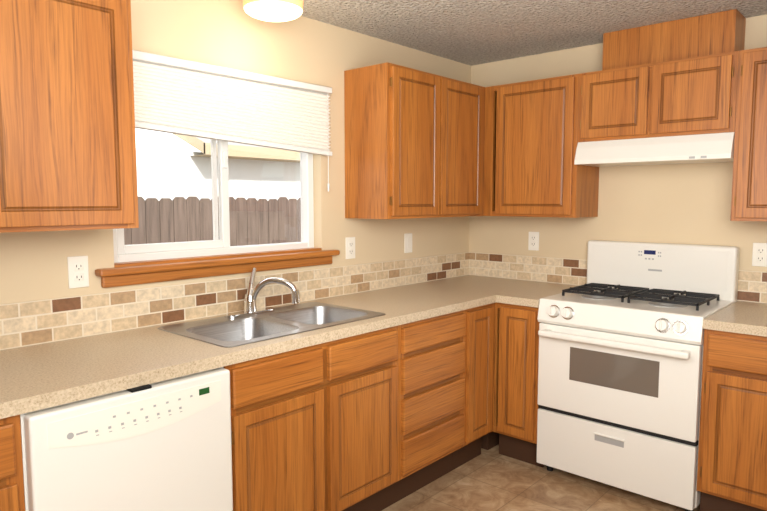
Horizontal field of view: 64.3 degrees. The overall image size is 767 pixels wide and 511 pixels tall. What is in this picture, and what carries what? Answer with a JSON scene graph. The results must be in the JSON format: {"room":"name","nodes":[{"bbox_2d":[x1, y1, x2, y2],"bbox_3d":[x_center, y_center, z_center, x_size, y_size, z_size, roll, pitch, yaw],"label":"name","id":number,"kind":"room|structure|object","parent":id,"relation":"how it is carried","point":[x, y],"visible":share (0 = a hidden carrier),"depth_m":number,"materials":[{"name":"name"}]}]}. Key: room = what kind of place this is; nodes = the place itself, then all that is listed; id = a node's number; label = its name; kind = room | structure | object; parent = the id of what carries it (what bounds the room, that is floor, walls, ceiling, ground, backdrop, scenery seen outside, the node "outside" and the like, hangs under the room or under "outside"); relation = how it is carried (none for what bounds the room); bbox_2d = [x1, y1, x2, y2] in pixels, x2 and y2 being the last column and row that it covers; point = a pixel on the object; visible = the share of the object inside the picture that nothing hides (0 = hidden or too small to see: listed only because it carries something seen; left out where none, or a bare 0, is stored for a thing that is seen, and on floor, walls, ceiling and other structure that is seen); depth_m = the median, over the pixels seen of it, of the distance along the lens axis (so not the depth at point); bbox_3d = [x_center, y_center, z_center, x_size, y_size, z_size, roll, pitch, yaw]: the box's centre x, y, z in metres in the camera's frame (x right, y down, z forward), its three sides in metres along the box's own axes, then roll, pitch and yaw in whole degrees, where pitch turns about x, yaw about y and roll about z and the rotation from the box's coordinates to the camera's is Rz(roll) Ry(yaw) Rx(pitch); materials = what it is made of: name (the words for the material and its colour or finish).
{"room":"kitchen","nodes":[
{"label":"kitchen","id":0,"kind":"room"},
{"bbox_2d":[0,0,470,304],"bbox_3d":[-1.237,0.068,2.203,0.140,2.300,5.300,5,7,41],"label":"wall","id":1,"kind":"structure","parent":0,"point":[232,34],"depth_m":2.85,"materials":[{"name":"paint"}]},
{"bbox_2d":[0,0,138,232],"bbox_3d":[-1.251,-0.451,1.792,0.318,0.763,0.938,5,7,41],"label":"upper cabinet","id":2,"kind":"object","parent":1,"relation":"attached to","point":[67,140],"visible":1,"depth_m":1.87,"materials":[{"name":"brown wood"}]},
{"bbox_2d":[67,256,88,288],"bbox_3d":[-1.114,0.060,2.228,0.008,0.116,0.072,5,7,41],"label":"electrical outlet","id":3,"kind":"object","parent":1,"relation":"attached to","point":[78,273],"visible":1,"depth_m":2.23,"materials":[{"name":"white plastic"}]},
{"bbox_2d":[113,128,313,262],"bbox_3d":[-0.736,-0.393,2.749,0.060,0.800,1.070,5,7,41],"label":"window","id":4,"kind":"structure","parent":1,"relation":"in","point":[219,244],"depth_m":2.75,"materials":[{"name":"white plastic"}]},
{"bbox_2d":[132,50,331,191],"bbox_3d":[-0.649,-0.545,2.658,0.054,0.518,1.144,5,7,41],"label":"window blind","id":5,"kind":"object","parent":4,"relation":"attached to","point":[172,95],"visible":0.79,"depth_m":2.63,"materials":[{"name":"white fabric"}]},
{"bbox_2d":[95,248,339,287],"bbox_3d":[-0.671,0.040,2.732,0.109,0.084,1.226,5,7,41],"label":"window sill","id":6,"kind":"structure","parent":1,"relation":"attached to","point":[139,272],"depth_m":2.60,"materials":[{"name":"brown wood"}]},
{"bbox_2d":[0,252,468,349],"bbox_3d":[-0.602,0.173,2.814,0.008,0.154,3.560,5,7,41],"label":"backsplash","id":7,"kind":"structure","parent":1,"relation":"attached to","point":[28,323],"depth_m":2.56,"materials":[{"name":"tile"}]},
{"bbox_2d":[346,237,354,258],"bbox_3d":[-0.177,-0.040,3.276,0.008,0.116,0.072,5,7,41],"label":"electrical outlet","id":8,"kind":"object","parent":1,"relation":"attached to","point":[350,247],"visible":1,"depth_m":3.27,"materials":[{"name":"white plastic"}]},
{"bbox_2d":[404,233,411,252],"bbox_3d":[0.149,-0.074,3.640,0.008,0.116,0.072,5,7,41],"label":"electrical outlet","id":9,"kind":"object","parent":1,"relation":"attached to","point":[407,242],"visible":1,"depth_m":3.63,"materials":[{"name":"white plastic"}]},
{"bbox_2d":[344,62,484,218],"bbox_3d":[0.206,-0.598,3.421,0.318,0.763,0.876,5,7,41],"label":"upper cabinet","id":10,"kind":"object","parent":1,"relation":"attached to","point":[414,143],"visible":1,"depth_m":3.16,"materials":[{"name":"brown wood"}]},
{"bbox_2d":[483,114,484,205],"bbox_3d":[0.591,-0.638,3.866,0.298,0.763,0.298,5,7,41],"label":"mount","id":11,"kind":"object","parent":1,"relation":"attached to","point":[484,137],"visible":0.14,"depth_m":3.65,"materials":[{"name":"brown wood"}]},
{"bbox_2d":[301,0,766,65],"bbox_3d":[0.533,-0.986,0.525,4.880,0.100,5.580,5,7,41],"label":"ceiling","id":12,"kind":"structure","parent":0,"point":[472,32],"depth_m":2.99,"materials":[{"name":"white paint"}]},
{"bbox_2d":[243,0,302,21],"bbox_3d":[-0.452,-1.044,2.504,0.270,0.140,0.270,5,7,41],"label":"ceiling light","id":13,"kind":"object","parent":12,"relation":"attached to","point":[276,10],"visible":1,"depth_m":2.45,"materials":[{"name":"white glass"}]},
{"bbox_2d":[382,444,699,510],"bbox_3d":[0.533,1.404,0.741,4.880,0.100,5.580,5,7,41],"label":"floor","id":14,"kind":"structure","parent":0,"point":[492,479],"depth_m":2.97,"materials":[{"name":"tile"}]},
{"bbox_2d":[0,415,24,510],"bbox_3d":[-1.356,0.841,1.571,0.606,0.873,0.618,5,7,41],"label":"base cabinet","id":15,"kind":"object","parent":14,"relation":"on","point":[12,497],"visible":0.78,"depth_m":1.55,"materials":[{"name":"brown wood"}]},
{"bbox_2d":[20,367,232,510],"bbox_3d":[-0.928,0.801,2.015,0.618,0.872,0.611,5,7,41],"label":"dishwasher","id":16,"kind":"object","parent":14,"relation":"on","point":[165,445],"visible":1,"depth_m":1.77,"materials":[{"name":"white metal"}]},
{"bbox_2d":[223,326,397,510],"bbox_3d":[-0.444,0.749,2.590,0.606,0.873,0.890,5,7,41],"label":"base cabinet","id":17,"kind":"object","parent":14,"relation":"on","point":[314,427],"visible":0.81,"depth_m":2.35,"materials":[{"name":"brown wood"}]},
{"bbox_2d":[0,268,579,418],"bbox_3d":[-0.285,0.266,2.538,0.856,0.388,3.558,5,7,41],"label":"countertop","id":18,"kind":"structure","parent":17,"relation":"on","point":[42,376],"depth_m":2.26,"materials":[{"name":"laminate"}]},
{"bbox_2d":[224,268,300,318],"bbox_3d":[-0.527,0.162,2.637,0.222,0.199,0.268,5,7,41],"label":"faucet","id":19,"kind":"object","parent":18,"relation":"on","point":[250,311],"depth_m":2.66,"materials":[{"name":"silver metal"}]},
{"bbox_2d":[157,301,385,386],"bbox_3d":[-0.440,0.364,2.559,0.493,0.188,0.835,5,7,41],"label":"sink","id":20,"kind":"object","parent":18,"relation":"in","point":[233,330],"depth_m":2.56,"materials":[{"name":"silver metal"}]},
{"bbox_2d":[386,310,464,507],"bbox_3d":[0.027,0.702,3.116,0.606,0.873,0.524,5,7,41],"label":"drawers","id":21,"kind":"object","parent":14,"relation":"on","point":[431,372],"visible":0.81,"depth_m":2.89,"materials":[{"name":"brown wood"}]},
{"bbox_2d":[452,303,494,469],"bbox_3d":[0.295,0.675,3.416,0.606,0.873,0.280,5,7,41],"label":"base cabinet","id":22,"kind":"object","parent":14,"relation":"on","point":[478,373],"visible":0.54,"depth_m":3.20,"materials":[{"name":"brown wood"}]},
{"bbox_2d":[481,305,498,449],"bbox_3d":[0.586,0.639,3.809,0.516,0.873,0.556,5,7,41],"label":"base cabinet","id":23,"kind":"object","parent":14,"relation":"on","point":[490,440],"visible":0.04,"depth_m":3.49,"materials":[{"name":"brown wood"}]},
{"bbox_2d":[493,302,545,467],"bbox_3d":[0.902,0.670,3.469,0.268,0.873,0.646,5,7,41],"label":"base cabinet","id":24,"kind":"object","parent":14,"relation":"on","point":[515,376],"visible":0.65,"depth_m":3.23,"materials":[{"name":"brown wood"}]},
{"bbox_2d":[537,240,739,510],"bbox_3d":[1.262,0.546,3.084,0.764,1.188,0.705,5,7,41],"label":"gas range","id":25,"kind":"object","parent":14,"relation":"on","point":[621,341],"visible":0.96,"depth_m":2.91,"materials":[{"name":"white metal"}]},
{"bbox_2d":[697,329,766,510],"bbox_3d":[1.863,0.747,2.616,0.776,0.873,0.646,5,7,41],"label":"base cabinet","id":26,"kind":"object","parent":14,"relation":"on","point":[732,464],"visible":0.9,"depth_m":2.54,"materials":[{"name":"brown wood"}]},
{"bbox_2d":[703,301,766,336],"bbox_3d":[1.861,0.292,2.573,0.776,0.040,0.654,5,7,41],"label":"countertop","id":27,"kind":"structure","parent":26,"relation":"on","point":[745,317],"depth_m":2.58,"materials":[{"name":"laminate"}]},
{"bbox_2d":[469,15,766,271],"bbox_3d":[2.290,0.023,2.702,4.740,2.300,0.140,5,7,41],"label":"wall","id":28,"kind":"structure","parent":0,"point":[681,203],"depth_m":3.41,"materials":[{"name":"paint"}]},
{"bbox_2d":[528,232,538,250],"bbox_3d":[0.936,-0.090,3.803,0.072,0.116,0.008,5,7,41],"label":"electrical outlet","id":29,"kind":"object","parent":28,"relation":"attached to","point":[533,241],"visible":1,"depth_m":3.80,"materials":[{"name":"white plastic"}]},
{"bbox_2d":[483,74,598,217],"bbox_3d":[0.914,-0.611,3.565,0.584,0.763,0.318,5,7,41],"label":"upper cabinet","id":30,"kind":"object","parent":28,"relation":"attached to","point":[531,169],"visible":0.9,"depth_m":3.42,"materials":[{"name":"brown wood"}]},
{"bbox_2d":[469,252,766,302],"bbox_3d":[1.474,0.126,3.340,2.390,0.154,0.008,5,7,41],"label":"backsplash","id":31,"kind":"structure","parent":28,"relation":"attached to","point":[752,286],"depth_m":3.75,"materials":[{"name":"tile"}]},
{"bbox_2d":[578,51,738,141],"bbox_3d":[1.411,-0.772,3.107,0.744,0.359,0.318,5,7,41],"label":"upper cabinet","id":32,"kind":"object","parent":28,"relation":"attached to","point":[690,96],"visible":0.9,"depth_m":2.96,"materials":[{"name":"brown wood"}]},
{"bbox_2d":[574,132,734,166],"bbox_3d":[1.403,-0.533,3.119,0.741,0.119,0.337,5,7,41],"label":"range hood","id":33,"kind":"object","parent":32,"relation":"attached to","point":[702,148],"visible":0.92,"depth_m":3.00,"materials":[{"name":"white metal"}]},
{"bbox_2d":[602,9,745,69],"bbox_3d":[1.465,-1.061,3.112,0.624,0.212,0.198,5,7,41],"label":"enclosure","id":34,"kind":"object","parent":32,"relation":"on","point":[710,34],"visible":0.64,"depth_m":3.00,"materials":[{"name":"brown wood"}]},
{"bbox_2d":[730,47,766,221],"bbox_3d":[1.976,-0.526,2.623,0.769,0.763,0.318,5,7,41],"label":"upper cabinet","id":35,"kind":"object","parent":28,"relation":"attached to","point":[749,192],"visible":1,"depth_m":2.71,"materials":[{"name":"brown wood"}]},
{"bbox_2d":[752,243,766,266],"bbox_3d":[1.851,-0.004,2.992,0.072,0.116,0.008,5,7,41],"label":"electrical outlet","id":36,"kind":"object","parent":28,"relation":"attached to","point":[759,255],"visible":1,"depth_m":2.99,"materials":[{"name":"white plastic"}]},
{"label":"outside","id":37,"kind":"structure","parent":0,"visible":0},
{"bbox_3d":[-6.053,1.148,7.483,13.800,0.100,24.000,5,7,41],"label":"ground","id":38,"kind":"structure","parent":37,"visible":0},
{"bbox_2d":[124,196,300,245],"bbox_3d":[-3.128,0.426,4.873,0.060,1.807,14.106,5,7,41],"label":"fence","id":39,"kind":"object","parent":38,"relation":"on","point":[257,239],"depth_m":6.27,"materials":[{"name":"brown wood"}]},
{"bbox_2d":[136,134,300,200],"bbox_3d":[-6.202,-1.311,11.093,5.500,4.150,21.500,5,7,41],"label":"house","id":40,"kind":"structure","parent":38,"relation":"on","point":[190,163],"depth_m":11.03,"materials":[{"name":"white"}]}
]}

